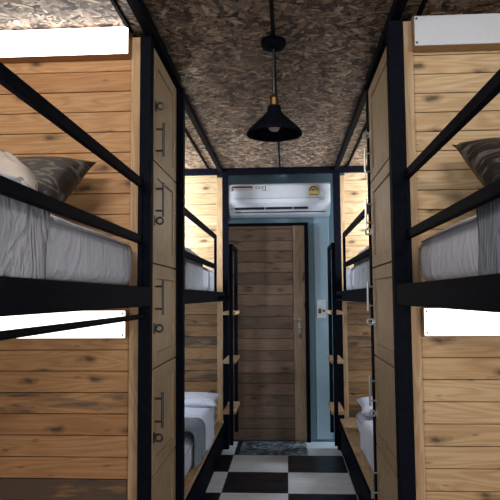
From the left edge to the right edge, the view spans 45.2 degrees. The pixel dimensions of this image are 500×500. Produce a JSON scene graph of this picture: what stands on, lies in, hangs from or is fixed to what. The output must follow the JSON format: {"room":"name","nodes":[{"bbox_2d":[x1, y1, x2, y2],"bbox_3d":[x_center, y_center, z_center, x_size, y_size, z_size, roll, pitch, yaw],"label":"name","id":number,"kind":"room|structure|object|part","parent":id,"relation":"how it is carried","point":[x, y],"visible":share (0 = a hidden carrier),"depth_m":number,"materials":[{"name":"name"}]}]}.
{"room":"dormitory","nodes":[
{"label":"dormitory","id":0,"kind":"room"},
{"bbox_2d":[0,34,133,499],"bbox_3d":[-1.069,0.289,2.554,1.135,2.458,0.029,-1,-4,3],"label":"wall","id":1,"kind":"structure","parent":0,"point":[64,401],"depth_m":2.51,"materials":[{"name":"brown wood"}]},
{"bbox_2d":[0,310,128,337],"bbox_3d":[-0.897,0.309,2.490,0.784,0.110,0.072,-1,-4,3],"label":"box","id":2,"kind":"object","parent":1,"relation":"attached to","point":[121,329],"visible":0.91,"depth_m":2.45,"materials":[{"name":"white plastic"}]},
{"bbox_2d":[0,27,131,62],"bbox_3d":[-0.905,-0.879,2.584,0.785,0.115,0.072,-1,-4,3],"label":"light","id":3,"kind":"object","parent":1,"relation":"attached to","point":[103,43],"visible":1,"depth_m":2.55,"materials":[{"name":"white plastic"}]},
{"bbox_2d":[110,0,132,32],"bbox_3d":[-0.635,-1.098,0.561,0.016,0.014,4.070,-1,-4,3],"label":"trim","id":4,"kind":"structure","parent":1,"relation":"attached to","point":[114,3],"depth_m":2.42,"materials":[{"name":"black paint"}]},
{"bbox_2d":[128,37,139,499],"bbox_3d":[-0.478,0.295,2.507,0.047,2.430,0.032,-1,-4,3],"label":"trim","id":5,"kind":"structure","parent":1,"relation":"attached to","point":[135,46],"depth_m":2.51,"materials":[{"name":"brown wood"}]},
{"bbox_2d":[0,0,499,175],"bbox_3d":[0.115,-1.008,2.122,3.600,0.040,7.280,-1,-4,3],"label":"ceiling","id":6,"kind":"structure","parent":0,"point":[224,70],"depth_m":2.86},
{"bbox_2d":[126,0,180,85],"bbox_3d":[-0.526,-1.062,0.838,0.045,0.045,4.640,-1,-4,3],"label":"beam","id":7,"kind":"structure","parent":6,"relation":"attached to","point":[139,9],"depth_m":2.54,"materials":[{"name":"black metal"}]},
{"bbox_2d":[175,85,222,172],"bbox_3d":[-0.326,-0.794,4.297,0.035,0.040,2.150,-1,-4,3],"label":"beam","id":8,"kind":"structure","parent":6,"relation":"attached to","point":[189,110],"depth_m":4.08,"materials":[{"name":"black metal"}]},
{"bbox_2d":[269,0,274,38],"bbox_3d":[-0.024,-1.100,0.575,0.017,0.017,4.170,-1,-4,3],"label":"cable conduit","id":9,"kind":"object","parent":6,"relation":"attached to","point":[271,2],"visible":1,"depth_m":2.45,"materials":[{"name":"black paint"}]},
{"bbox_2d":[246,35,301,141],"bbox_3d":[0.107,-0.727,2.683,0.249,0.432,0.249,-1,-4,3],"label":"pendant lamp","id":10,"kind":"object","parent":6,"relation":"hanging from","point":[273,126],"visible":1,"depth_m":2.66,"materials":[{"name":"black metal"}]},
{"bbox_2d":[270,94,277,104],"bbox_3d":[0.107,-0.665,2.678,0.044,0.058,0.044,-1,-4,3],"label":"socket","id":11,"kind":"object","parent":10,"relation":"attached to","point":[273,99],"depth_m":2.66,"materials":[{"name":"gold metal"}]},
{"bbox_3d":[0.108,-0.578,2.671,0.249,0.132,0.249,-1,-4,3],"label":"lamp shade","id":12,"kind":"part","parent":10,"relation":"part of","materials":[{"name":"black paint"}]},
{"bbox_3d":[0.106,-0.797,2.688,0.015,0.217,0.015,-1,-4,3],"label":"rod","id":13,"kind":"part","parent":10,"relation":"part of","materials":[{"name":"grey metal"}]},
{"bbox_3d":[0.108,-0.580,2.671,0.060,0.111,0.060,-1,-4,3],"label":"bulb","id":14,"kind":"part","parent":10,"relation":"part of","materials":[{"name":"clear glass"}]},
{"bbox_2d":[185,165,366,175],"bbox_3d":[0.312,-0.709,5.355,3.580,0.055,0.045,-1,-4,3],"label":"beam","id":15,"kind":"structure","parent":6,"relation":"attached to","point":[317,169],"depth_m":5.34,"materials":[{"name":"black metal"}]},
{"bbox_2d":[274,52,280,167],"bbox_3d":[0.187,-0.832,4.042,0.013,0.013,2.598,-1,-4,3],"label":"cable conduit","id":16,"kind":"object","parent":6,"relation":"attached to","point":[274,52],"visible":0.34,"depth_m":3.34,"materials":[{"name":"black paint"}]},
{"bbox_2d":[334,84,369,169],"bbox_3d":[0.700,-0.803,4.281,0.035,0.040,2.060,-1,-4,3],"label":"beam","id":17,"kind":"structure","parent":6,"relation":"attached to","point":[360,105],"depth_m":3.94,"materials":[{"name":"black metal"}]},
{"bbox_2d":[346,124,365,166],"bbox_3d":[0.796,-0.818,4.261,0.016,0.014,2.090,-1,-4,3],"label":"trim","id":18,"kind":"structure","parent":6,"relation":"attached to","point":[364,129],"depth_m":4.57,"materials":[{"name":"black paint"}]},
{"bbox_2d":[365,0,407,86],"bbox_3d":[0.487,-1.070,0.823,0.040,0.045,4.730,-1,-4,3],"label":"beam","id":19,"kind":"structure","parent":6,"relation":"attached to","point":[398,6],"depth_m":2.63,"materials":[{"name":"black metal"}]},
{"bbox_2d":[185,173,371,418],"bbox_3d":[0.324,0.497,5.332,3.580,2.458,0.029,-1,-4,3],"label":"wall","id":20,"kind":"structure","parent":0,"point":[200,191],"depth_m":5.34,"materials":[{"name":"brown wood"}]},
{"bbox_2d":[185,128,209,169],"bbox_3d":[-0.435,-0.808,4.285,0.016,0.014,2.190,-1,-4,3],"label":"trim","id":21,"kind":"structure","parent":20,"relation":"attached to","point":[186,132],"depth_m":4.61,"materials":[{"name":"black paint"}]},
{"bbox_2d":[217,178,222,418],"bbox_3d":[-0.267,0.537,5.354,0.049,2.390,0.032,-1,-4,3],"label":"trim","id":22,"kind":"structure","parent":20,"relation":"attached to","point":[219,180],"depth_m":5.34,"materials":[{"name":"brown wood"}]},
{"bbox_2d":[340,175,348,416],"bbox_3d":[0.833,0.524,5.289,0.040,2.390,0.032,-1,-4,3],"label":"trim","id":23,"kind":"structure","parent":20,"relation":"attached to","point":[342,184],"depth_m":5.26,"materials":[{"name":"brown wood"}]},
{"bbox_2d":[217,173,343,440],"bbox_3d":[0.341,0.517,5.606,3.600,2.460,0.080,-1,-4,3],"label":"wall","id":24,"kind":"structure","parent":0,"point":[289,178],"depth_m":5.61,"materials":[{"name":"blue paint"}]},
{"bbox_2d":[229,222,310,442],"bbox_3d":[0.146,0.741,5.474,0.791,1.995,0.172,-1,-4,3],"label":"door","id":25,"kind":"structure","parent":24,"relation":"in","point":[270,369],"depth_m":5.51,"materials":[{"name":"wood"}]},
{"bbox_3d":[0.430,0.684,5.437,0.062,0.140,0.124,-1,-4,3],"label":"handle","id":26,"kind":"part","parent":25,"relation":"part of","materials":[{"name":"metal"}]},
{"bbox_2d":[228,182,329,218],"bbox_3d":[0.270,-0.455,5.527,0.920,0.295,0.232,-1,-4,3],"label":"air conditioner","id":27,"kind":"object","parent":24,"relation":"attached to","point":[273,200],"visible":1,"depth_m":5.43,"materials":[{"name":"grey plastic"}]},
{"bbox_2d":[235,207,263,209],"bbox_3d":[-0.002,-0.380,5.453,0.265,0.032,0.027,-1,-4,3],"label":"outlet","id":28,"kind":"object","parent":27,"relation":"attached to","point":[236,208],"depth_m":5.45,"materials":[{"name":"plastic"}]},
{"bbox_2d":[266,207,291,209],"bbox_3d":[0.263,-0.383,5.437,0.238,0.032,0.027,-1,-4,3],"label":"outlet","id":29,"kind":"object","parent":27,"relation":"attached to","point":[267,208],"depth_m":5.43,"materials":[{"name":"black plastic"}]},
{"bbox_2d":[309,186,317,194],"bbox_3d":[0.572,-0.537,5.401,0.080,0.082,0.002,-1,-4,3],"label":"print","id":30,"kind":"object","parent":27,"relation":"on","point":[313,190],"depth_m":5.40,"materials":[{"name":"yellow"}]},
{"bbox_2d":[317,300,325,317],"bbox_3d":[0.656,0.542,5.515,0.080,0.165,0.030,-1,-4,3],"label":"wall switch","id":31,"kind":"object","parent":24,"relation":"attached to","point":[321,304],"visible":1,"depth_m":5.51,"materials":[{"name":"white plastic"}]},
{"bbox_2d":[314,217,331,438],"bbox_3d":[0.670,0.579,5.534,0.138,2.280,0.015,-1,-4,3],"label":"trim","id":32,"kind":"structure","parent":24,"relation":"attached to","point":[321,224],"depth_m":5.51,"materials":[{"name":"blue paint"}]},
{"bbox_2d":[203,440,358,499],"bbox_3d":[0.133,1.489,1.926,3.600,0.050,7.280,-1,-4,3],"label":"floor","id":33,"kind":"structure","parent":0,"point":[321,474],"depth_m":4.39,"materials":[{"name":"tile"}]},
{"bbox_2d":[0,36,153,499],"bbox_3d":[-0.966,0.224,1.450,0.993,2.414,2.163,-1,-4,3],"label":"bunk bed","id":34,"kind":"object","parent":33,"relation":"on","point":[18,296],"visible":1,"depth_m":1.95,"materials":[{"name":"black paint"}]},
{"bbox_3d":[-0.514,-0.123,1.448,0.022,0.034,2.100,-1,-4,3],"label":"guard rail","id":35,"kind":"part","parent":34,"relation":"part of","materials":[{"name":"black metal"}]},
{"bbox_3d":[-0.516,-0.358,1.466,0.022,0.034,2.100,-1,-4,3],"label":"guard rail","id":36,"kind":"part","parent":34,"relation":"part of","materials":[{"name":"black metal"}]},
{"bbox_3d":[-0.496,0.191,1.427,0.020,0.020,2.050,-1,-4,3],"label":"curtain rod","id":37,"kind":"part","parent":34,"relation":"part of","materials":[{"name":"black paint"}]},
{"bbox_2d":[46,214,130,284],"bbox_3d":[-0.960,-0.018,1.508,0.825,0.202,2.082,-1,-4,3],"label":"mattress","id":38,"kind":"object","parent":34,"relation":"on","point":[75,253],"visible":0.44,"depth_m":1.91,"materials":[{"name":"white fabric"}]},
{"bbox_2d":[0,149,37,189],"bbox_3d":[-0.922,-0.249,1.857,0.504,0.289,0.436,-1,-4,3],"label":"pillow","id":39,"kind":"object","parent":38,"relation":"on","point":[11,165],"visible":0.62,"depth_m":1.83,"materials":[{"name":"beige fabric"}]},
{"bbox_2d":[0,173,49,279],"bbox_3d":[-0.701,-0.092,1.081,0.294,0.271,1.062,-1,-4,3],"label":"duvet","id":40,"kind":"object","parent":38,"relation":"on","point":[24,228],"visible":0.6,"depth_m":1.42,"materials":[{"name":"grey fabric"}]},
{"bbox_2d":[16,156,95,215],"bbox_3d":[-0.969,-0.227,2.272,0.660,0.305,0.372,-1,-5,6],"label":"pillow","id":41,"kind":"object","parent":38,"relation":"on","point":[56,177],"visible":0.38,"depth_m":2.25,"materials":[{"name":"grey fabric"}]},
{"bbox_3d":[-0.431,0.300,2.471,0.048,2.414,0.053,-1,-4,3],"label":"post","id":42,"kind":"part","parent":34,"relation":"part of","materials":[{"name":"black metal"}]},
{"bbox_2d":[151,48,176,499],"bbox_3d":[-0.601,0.329,2.803,0.501,2.410,0.534,-1,-4,3],"label":"locker","id":43,"kind":"object","parent":33,"relation":"on","point":[163,483],"visible":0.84,"depth_m":2.79,"materials":[{"name":"beige wood"}]},
{"bbox_3d":[-0.389,0.205,2.580,0.040,0.150,0.011,-1,-4,3],"label":"handle","id":44,"kind":"part","parent":43,"relation":"part of","materials":[{"name":"grey metal"}]},
{"bbox_3d":[-0.385,0.678,2.543,0.040,0.150,0.011,-1,-4,3],"label":"handle","id":45,"kind":"part","parent":43,"relation":"part of","materials":[{"name":"grey metal"}]},
{"bbox_3d":[-0.394,-0.483,2.634,0.040,0.150,0.011,-1,-4,3],"label":"handle","id":46,"kind":"part","parent":43,"relation":"part of","materials":[{"name":"grey metal"}]},
{"bbox_3d":[-0.392,-0.219,2.613,0.040,0.150,0.011,-1,-4,3],"label":"handle","id":47,"kind":"part","parent":43,"relation":"part of","materials":[{"name":"grey metal"}]},
{"bbox_3d":[-0.403,0.743,2.759,0.009,0.319,0.384,-1,-4,3],"label":"inset panel","id":48,"kind":"part","parent":43,"relation":"part of","materials":[{"name":"brown wood"}]},
{"bbox_3d":[-0.396,1.197,2.723,0.020,0.459,0.530,-1,-4,3],"label":"door","id":49,"kind":"part","parent":43,"relation":"part of","materials":[{"name":"brown wood"}]},
{"bbox_3d":[-0.400,1.197,2.724,0.009,0.339,0.384,-1,-4,3],"label":"inset panel","id":50,"kind":"part","parent":43,"relation":"part of","materials":[{"name":"brown wood"}]},
{"bbox_3d":[-0.403,0.299,2.794,0.020,0.439,0.530,-1,-4,3],"label":"door","id":51,"kind":"part","parent":43,"relation":"part of","materials":[{"name":"brown wood"}]},
{"bbox_3d":[-0.406,0.299,2.794,0.009,0.319,0.384,-1,-4,3],"label":"inset panel","id":52,"kind":"part","parent":43,"relation":"part of","materials":[{"name":"brown wood"}]},
{"bbox_3d":[-0.400,0.743,2.759,0.020,0.439,0.530,-1,-4,3],"label":"door","id":53,"kind":"part","parent":43,"relation":"part of","materials":[{"name":"brown wood"}]},
{"bbox_3d":[-0.406,-0.144,2.828,0.020,0.439,0.530,-1,-4,3],"label":"door","id":54,"kind":"part","parent":43,"relation":"part of","materials":[{"name":"beige wood"}]},
{"bbox_3d":[-0.409,-0.144,2.829,0.009,0.319,0.384,-1,-4,3],"label":"inset panel","id":55,"kind":"part","parent":43,"relation":"part of","materials":[{"name":"beige wood"}]},
{"bbox_3d":[-0.409,-0.615,2.865,0.020,0.494,0.530,-1,-4,3],"label":"door","id":56,"kind":"part","parent":43,"relation":"part of","materials":[{"name":"beige wood"}]},
{"bbox_3d":[-0.412,-0.615,2.865,0.009,0.374,0.384,-1,-4,3],"label":"inset panel","id":57,"kind":"part","parent":43,"relation":"part of","materials":[{"name":"beige wood"}]},
{"bbox_2d":[173,87,239,499],"bbox_3d":[-0.724,0.439,4.223,1.141,2.414,2.285,-1,-4,3],"label":"bunk bed","id":58,"kind":"object","parent":33,"relation":"on","point":[192,486],"visible":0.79,"depth_m":3.92,"materials":[{"name":"black paint"}]},
{"bbox_3d":[-0.370,0.348,3.090,0.060,2.414,0.060,-1,-4,3],"label":"post","id":59,"kind":"part","parent":58,"relation":"part of","materials":[{"name":"black metal"}]},
{"bbox_2d":[185,407,215,475],"bbox_3d":[-0.766,1.294,4.056,0.876,0.186,1.860,-1,-4,3],"label":"mattress","id":60,"kind":"object","parent":58,"relation":"on","point":[189,437],"visible":0.05,"depth_m":3.68,"materials":[{"name":"white fabric"}]},
{"bbox_2d":[185,417,205,468],"bbox_3d":[-0.561,1.224,3.871,0.519,0.252,0.391,-1,-4,3],"label":"blanket","id":61,"kind":"object","parent":60,"relation":"on","point":[195,425],"visible":0.42,"depth_m":3.79,"materials":[{"name":"grey fabric"}]},
{"bbox_2d":[185,407,214,450],"bbox_3d":[-0.529,1.276,4.334,0.532,0.237,0.449,-1,-4,3],"label":"sheet","id":62,"kind":"object","parent":60,"relation":"on","point":[206,414],"visible":0.46,"depth_m":4.24,"materials":[{"name":"white fabric"}]},
{"bbox_2d":[185,392,221,407],"bbox_3d":[-0.491,1.200,4.800,0.500,0.097,0.338,-1,-4,3],"label":"pillow","id":63,"kind":"object","parent":60,"relation":"on","point":[192,399],"visible":0.51,"depth_m":4.69,"materials":[{"name":"white fabric"}]},
{"bbox_3d":[-0.320,0.072,3.953,0.022,0.034,1.600,-1,-4,3],"label":"guard rail","id":64,"kind":"part","parent":58,"relation":"part of","materials":[{"name":"black metal"}]},
{"bbox_3d":[-0.322,-0.163,3.971,0.022,0.034,1.600,-1,-4,3],"label":"guard rail","id":65,"kind":"part","parent":58,"relation":"part of","materials":[{"name":"black metal"}]},
{"bbox_3d":[-0.297,1.448,4.143,0.040,0.065,2.235,-1,-4,3],"label":"rail","id":66,"kind":"part","parent":58,"relation":"part of","materials":[{"name":"black metal"}]},
{"bbox_2d":[203,267,213,290],"bbox_3d":[-0.777,0.195,4.257,0.855,0.203,2.090,-1,-4,3],"label":"mattress","id":67,"kind":"object","parent":58,"relation":"on","point":[208,275],"visible":0.09,"depth_m":4.71,"materials":[{"name":"white fabric"}]},
{"bbox_2d":[185,247,202,290],"bbox_3d":[-0.604,0.124,3.951,0.513,0.283,0.724,-1,-4,3],"label":"blanket","id":68,"kind":"object","parent":67,"relation":"on","point":[193,270],"visible":0.27,"depth_m":3.84,"materials":[{"name":"grey fabric"}]},
{"bbox_3d":[-0.213,0.520,5.296,0.050,2.414,0.055,-1,-4,3],"label":"post","id":69,"kind":"part","parent":58,"relation":"part of","materials":[{"name":"black metal"}]},
{"bbox_2d":[238,441,307,454],"bbox_3d":[0.203,1.713,5.199,0.581,0.016,0.449,-1,-4,3],"label":"door mat","id":70,"kind":"object","parent":33,"relation":"on","point":[247,447],"visible":1,"depth_m":5.16,"materials":[{"name":"grey fabric"}]},
{"bbox_2d":[327,88,377,499],"bbox_3d":[1.177,0.421,4.159,1.156,2.414,2.185,-1,-4,3],"label":"bunk bed","id":71,"kind":"object","parent":33,"relation":"on","point":[347,434],"visible":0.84,"depth_m":4.65,"materials":[{"name":"black paint"}]},
{"bbox_3d":[0.774,0.508,5.237,0.060,2.414,0.055,-1,-4,3],"label":"post","id":72,"kind":"part","parent":71,"relation":"part of","materials":[{"name":"black metal"}]},
{"bbox_2d":[346,266,353,289],"bbox_3d":[1.209,0.175,4.169,0.908,0.202,2.030,-1,-4,3],"label":"mattress","id":73,"kind":"object","parent":71,"relation":"on","point":[350,271],"visible":0.05,"depth_m":4.78,"materials":[{"name":"white fabric"}]},
{"bbox_2d":[354,246,369,288],"bbox_3d":[0.969,0.105,3.821,0.512,0.280,1.068,-1,-4,3],"label":"blanket","id":74,"kind":"object","parent":73,"relation":"on","point":[361,268],"visible":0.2,"depth_m":3.88,"materials":[{"name":"grey fabric"}]},
{"bbox_3d":[0.688,-0.172,3.946,0.022,0.034,1.490,-1,-4,3],"label":"guard rail","id":75,"kind":"part","parent":71,"relation":"part of","materials":[{"name":"black metal"}]},
{"bbox_3d":[0.716,1.419,4.129,0.040,0.065,2.145,-1,-4,3],"label":"rail","id":76,"kind":"part","parent":71,"relation":"part of","materials":[{"name":"black metal"}]},
{"bbox_3d":[0.689,0.063,3.928,0.022,0.034,1.490,-1,-4,3],"label":"guard rail","id":77,"kind":"part","parent":71,"relation":"part of","materials":[{"name":"black metal"}]},
{"bbox_2d":[356,411,372,431],"bbox_3d":[1.218,1.268,3.887,0.882,0.144,1.640,-1,-4,3],"label":"mattress","id":78,"kind":"object","parent":71,"relation":"on","point":[360,418],"visible":0.03,"depth_m":4.51,"materials":[{"name":"white fabric"}]},
{"bbox_2d":[355,396,372,416],"bbox_3d":[1.058,1.171,4.487,0.500,0.126,0.337,-1,-4,3],"label":"pillow","id":79,"kind":"object","parent":78,"relation":"on","point":[364,401],"visible":0.15,"depth_m":4.42,"materials":[{"name":"white fabric"}]},
{"bbox_2d":[360,421,373,471],"bbox_3d":[0.991,1.230,3.719,0.524,0.186,1.020,-1,-4,3],"label":"sheet","id":80,"kind":"object","parent":78,"relation":"on","point":[366,428],"visible":0.23,"depth_m":3.88,"materials":[{"name":"white fabric"}]},
{"bbox_3d":[0.658,0.344,3.126,0.052,2.414,0.055,-1,-4,3],"label":"post","id":81,"kind":"part","parent":71,"relation":"part of","materials":[{"name":"black metal"}]},
{"bbox_2d":[363,48,397,499],"bbox_3d":[0.824,0.314,2.733,0.501,2.410,0.693,-1,-4,3],"label":"locker","id":82,"kind":"object","parent":33,"relation":"on","point":[385,413],"visible":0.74,"depth_m":2.84,"materials":[{"name":"wood"}]},
{"bbox_3d":[0.610,-0.453,3.108,0.040,0.150,0.011,-1,-4,3],"label":"handle","id":83,"kind":"part","parent":82,"relation":"part of","materials":[{"name":"metal"}]},
{"bbox_3d":[0.611,-0.189,3.088,0.040,0.150,0.011,-1,-4,3],"label":"handle","id":84,"kind":"part","parent":82,"relation":"part of","materials":[{"name":"metal"}]},
{"bbox_3d":[0.614,0.235,3.054,0.040,0.150,0.011,-1,-4,3],"label":"handle","id":85,"kind":"part","parent":82,"relation":"part of","materials":[{"name":"metal"}]},
{"bbox_3d":[0.618,0.709,3.017,0.040,0.150,0.011,-1,-4,3],"label":"handle","id":86,"kind":"part","parent":82,"relation":"part of","materials":[{"name":"metal"}]},
{"bbox_3d":[0.621,1.157,2.982,0.040,0.150,0.011,-1,-4,3],"label":"handle","id":87,"kind":"part","parent":82,"relation":"part of","materials":[{"name":"metal"}]},
{"bbox_3d":[0.618,-0.626,2.818,0.020,0.494,0.689,-1,-4,3],"label":"door","id":88,"kind":"part","parent":82,"relation":"part of","materials":[{"name":"beige wood"}]},
{"bbox_3d":[0.622,-0.626,2.818,0.009,0.374,0.543,-1,-4,3],"label":"inset panel","id":89,"kind":"part","parent":82,"relation":"part of","materials":[{"name":"beige wood"}]},
{"bbox_3d":[0.621,-0.155,2.781,0.020,0.439,0.689,-1,-4,3],"label":"door","id":90,"kind":"part","parent":82,"relation":"part of","materials":[{"name":"beige wood"}]},
{"bbox_3d":[0.625,-0.155,2.781,0.009,0.319,0.543,-1,-4,3],"label":"inset panel","id":91,"kind":"part","parent":82,"relation":"part of","materials":[{"name":"beige wood"}]},
{"bbox_3d":[0.624,0.289,2.747,0.020,0.439,0.689,-1,-4,3],"label":"door","id":92,"kind":"part","parent":82,"relation":"part of","materials":[{"name":"brown wood"}]},
{"bbox_3d":[0.628,0.289,2.747,0.009,0.319,0.543,-1,-4,3],"label":"inset panel","id":93,"kind":"part","parent":82,"relation":"part of","materials":[{"name":"brown wood"}]},
{"bbox_3d":[0.627,0.732,2.712,0.020,0.439,0.689,-1,-4,3],"label":"door","id":94,"kind":"part","parent":82,"relation":"part of","materials":[{"name":"brown wood"}]},
{"bbox_3d":[0.631,1.186,2.676,0.020,0.459,0.689,-1,-4,3],"label":"door","id":95,"kind":"part","parent":82,"relation":"part of","materials":[{"name":"brown wood"}]},
{"bbox_3d":[0.631,0.732,2.712,0.009,0.319,0.543,-1,-4,3],"label":"inset panel","id":96,"kind":"part","parent":82,"relation":"part of","materials":[{"name":"brown wood"}]},
{"bbox_3d":[0.634,1.186,2.676,0.009,0.339,0.543,-1,-4,3],"label":"inset panel","id":97,"kind":"part","parent":82,"relation":"part of","materials":[{"name":"brown wood"}]},
{"bbox_2d":[386,20,499,499],"bbox_3d":[1.042,0.198,1.297,1.080,2.414,2.098,-1,-4,3],"label":"bunk bed","id":98,"kind":"object","parent":33,"relation":"on","point":[482,292],"visible":1,"depth_m":2.29,"materials":[{"name":"black paint"}]},
{"bbox_3d":[0.594,0.283,2.342,0.060,2.414,0.058,-1,-4,3],"label":"post","id":99,"kind":"part","parent":98,"relation":"part of","materials":[{"name":"black metal"}]},
{"bbox_2d":[421,215,478,280],"bbox_3d":[1.050,-0.044,1.355,0.885,0.201,2.017,-1,-4,3],"label":"mattress","id":100,"kind":"object","parent":98,"relation":"on","point":[451,252],"visible":0.55,"depth_m":1.91,"materials":[{"name":"white fabric"}]},
{"bbox_2d":[452,137,499,186],"bbox_3d":[1.099,-0.268,2.100,0.660,0.320,0.356,0,-4,-1],"label":"pillow","id":101,"kind":"object","parent":100,"relation":"on","point":[482,156],"visible":0.76,"depth_m":2.12,"materials":[{"name":"grey fabric"}]},
{"bbox_2d":[476,198,499,275],"bbox_3d":[0.869,-0.103,1.035,0.616,0.262,1.160,-1,-4,3],"label":"blanket","id":102,"kind":"object","parent":100,"relation":"on","point":[488,215],"visible":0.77,"depth_m":1.51,"materials":[{"name":"grey fabric"}]},
{"bbox_3d":[0.557,-0.373,1.369,0.022,0.034,2.035,-1,-4,3],"label":"guard rail","id":103,"kind":"part","parent":98,"relation":"part of","materials":[{"name":"black metal"}]},
{"bbox_3d":[0.559,-0.138,1.351,0.022,0.034,2.035,-1,-4,3],"label":"guard rail","id":104,"kind":"part","parent":98,"relation":"part of","materials":[{"name":"black metal"}]},
{"bbox_2d":[410,16,499,499],"bbox_3d":[1.304,0.256,2.347,1.263,2.458,0.029,-1,-4,3],"label":"wall","id":105,"kind":"structure","parent":0,"point":[461,374],"depth_m":2.35,"materials":[{"name":"brown wood"}]},
{"bbox_2d":[403,21,425,499],"bbox_3d":[0.653,0.277,2.375,0.039,2.430,0.032,-1,-4,3],"label":"trim","id":106,"kind":"structure","parent":105,"relation":"attached to","point":[407,36],"depth_m":2.37,"materials":[{"name":"brown wood"}]},
{"bbox_2d":[417,0,427,15],"bbox_3d":[0.567,-1.115,0.454,0.016,0.014,4.000,-1,-4,3],"label":"trim","id":107,"kind":"structure","parent":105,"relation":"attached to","point":[424,2],"depth_m":2.38,"materials":[{"name":"black paint"}]},
{"bbox_2d":[411,13,499,51],"bbox_3d":[1.096,-0.876,2.397,0.878,0.122,0.072,-1,-4,3],"label":"box","id":108,"kind":"object","parent":105,"relation":"attached to","point":[462,32],"visible":1,"depth_m":2.38,"materials":[{"name":"white plastic"}]},
{"bbox_2d":[420,308,499,335],"bbox_3d":[1.107,0.274,2.306,0.872,0.105,0.072,-1,-4,3],"label":"light fixture","id":109,"kind":"object","parent":105,"relation":"attached to","point":[434,321],"visible":1,"depth_m":2.29,"materials":[{"name":"white plastic"}]}
]}

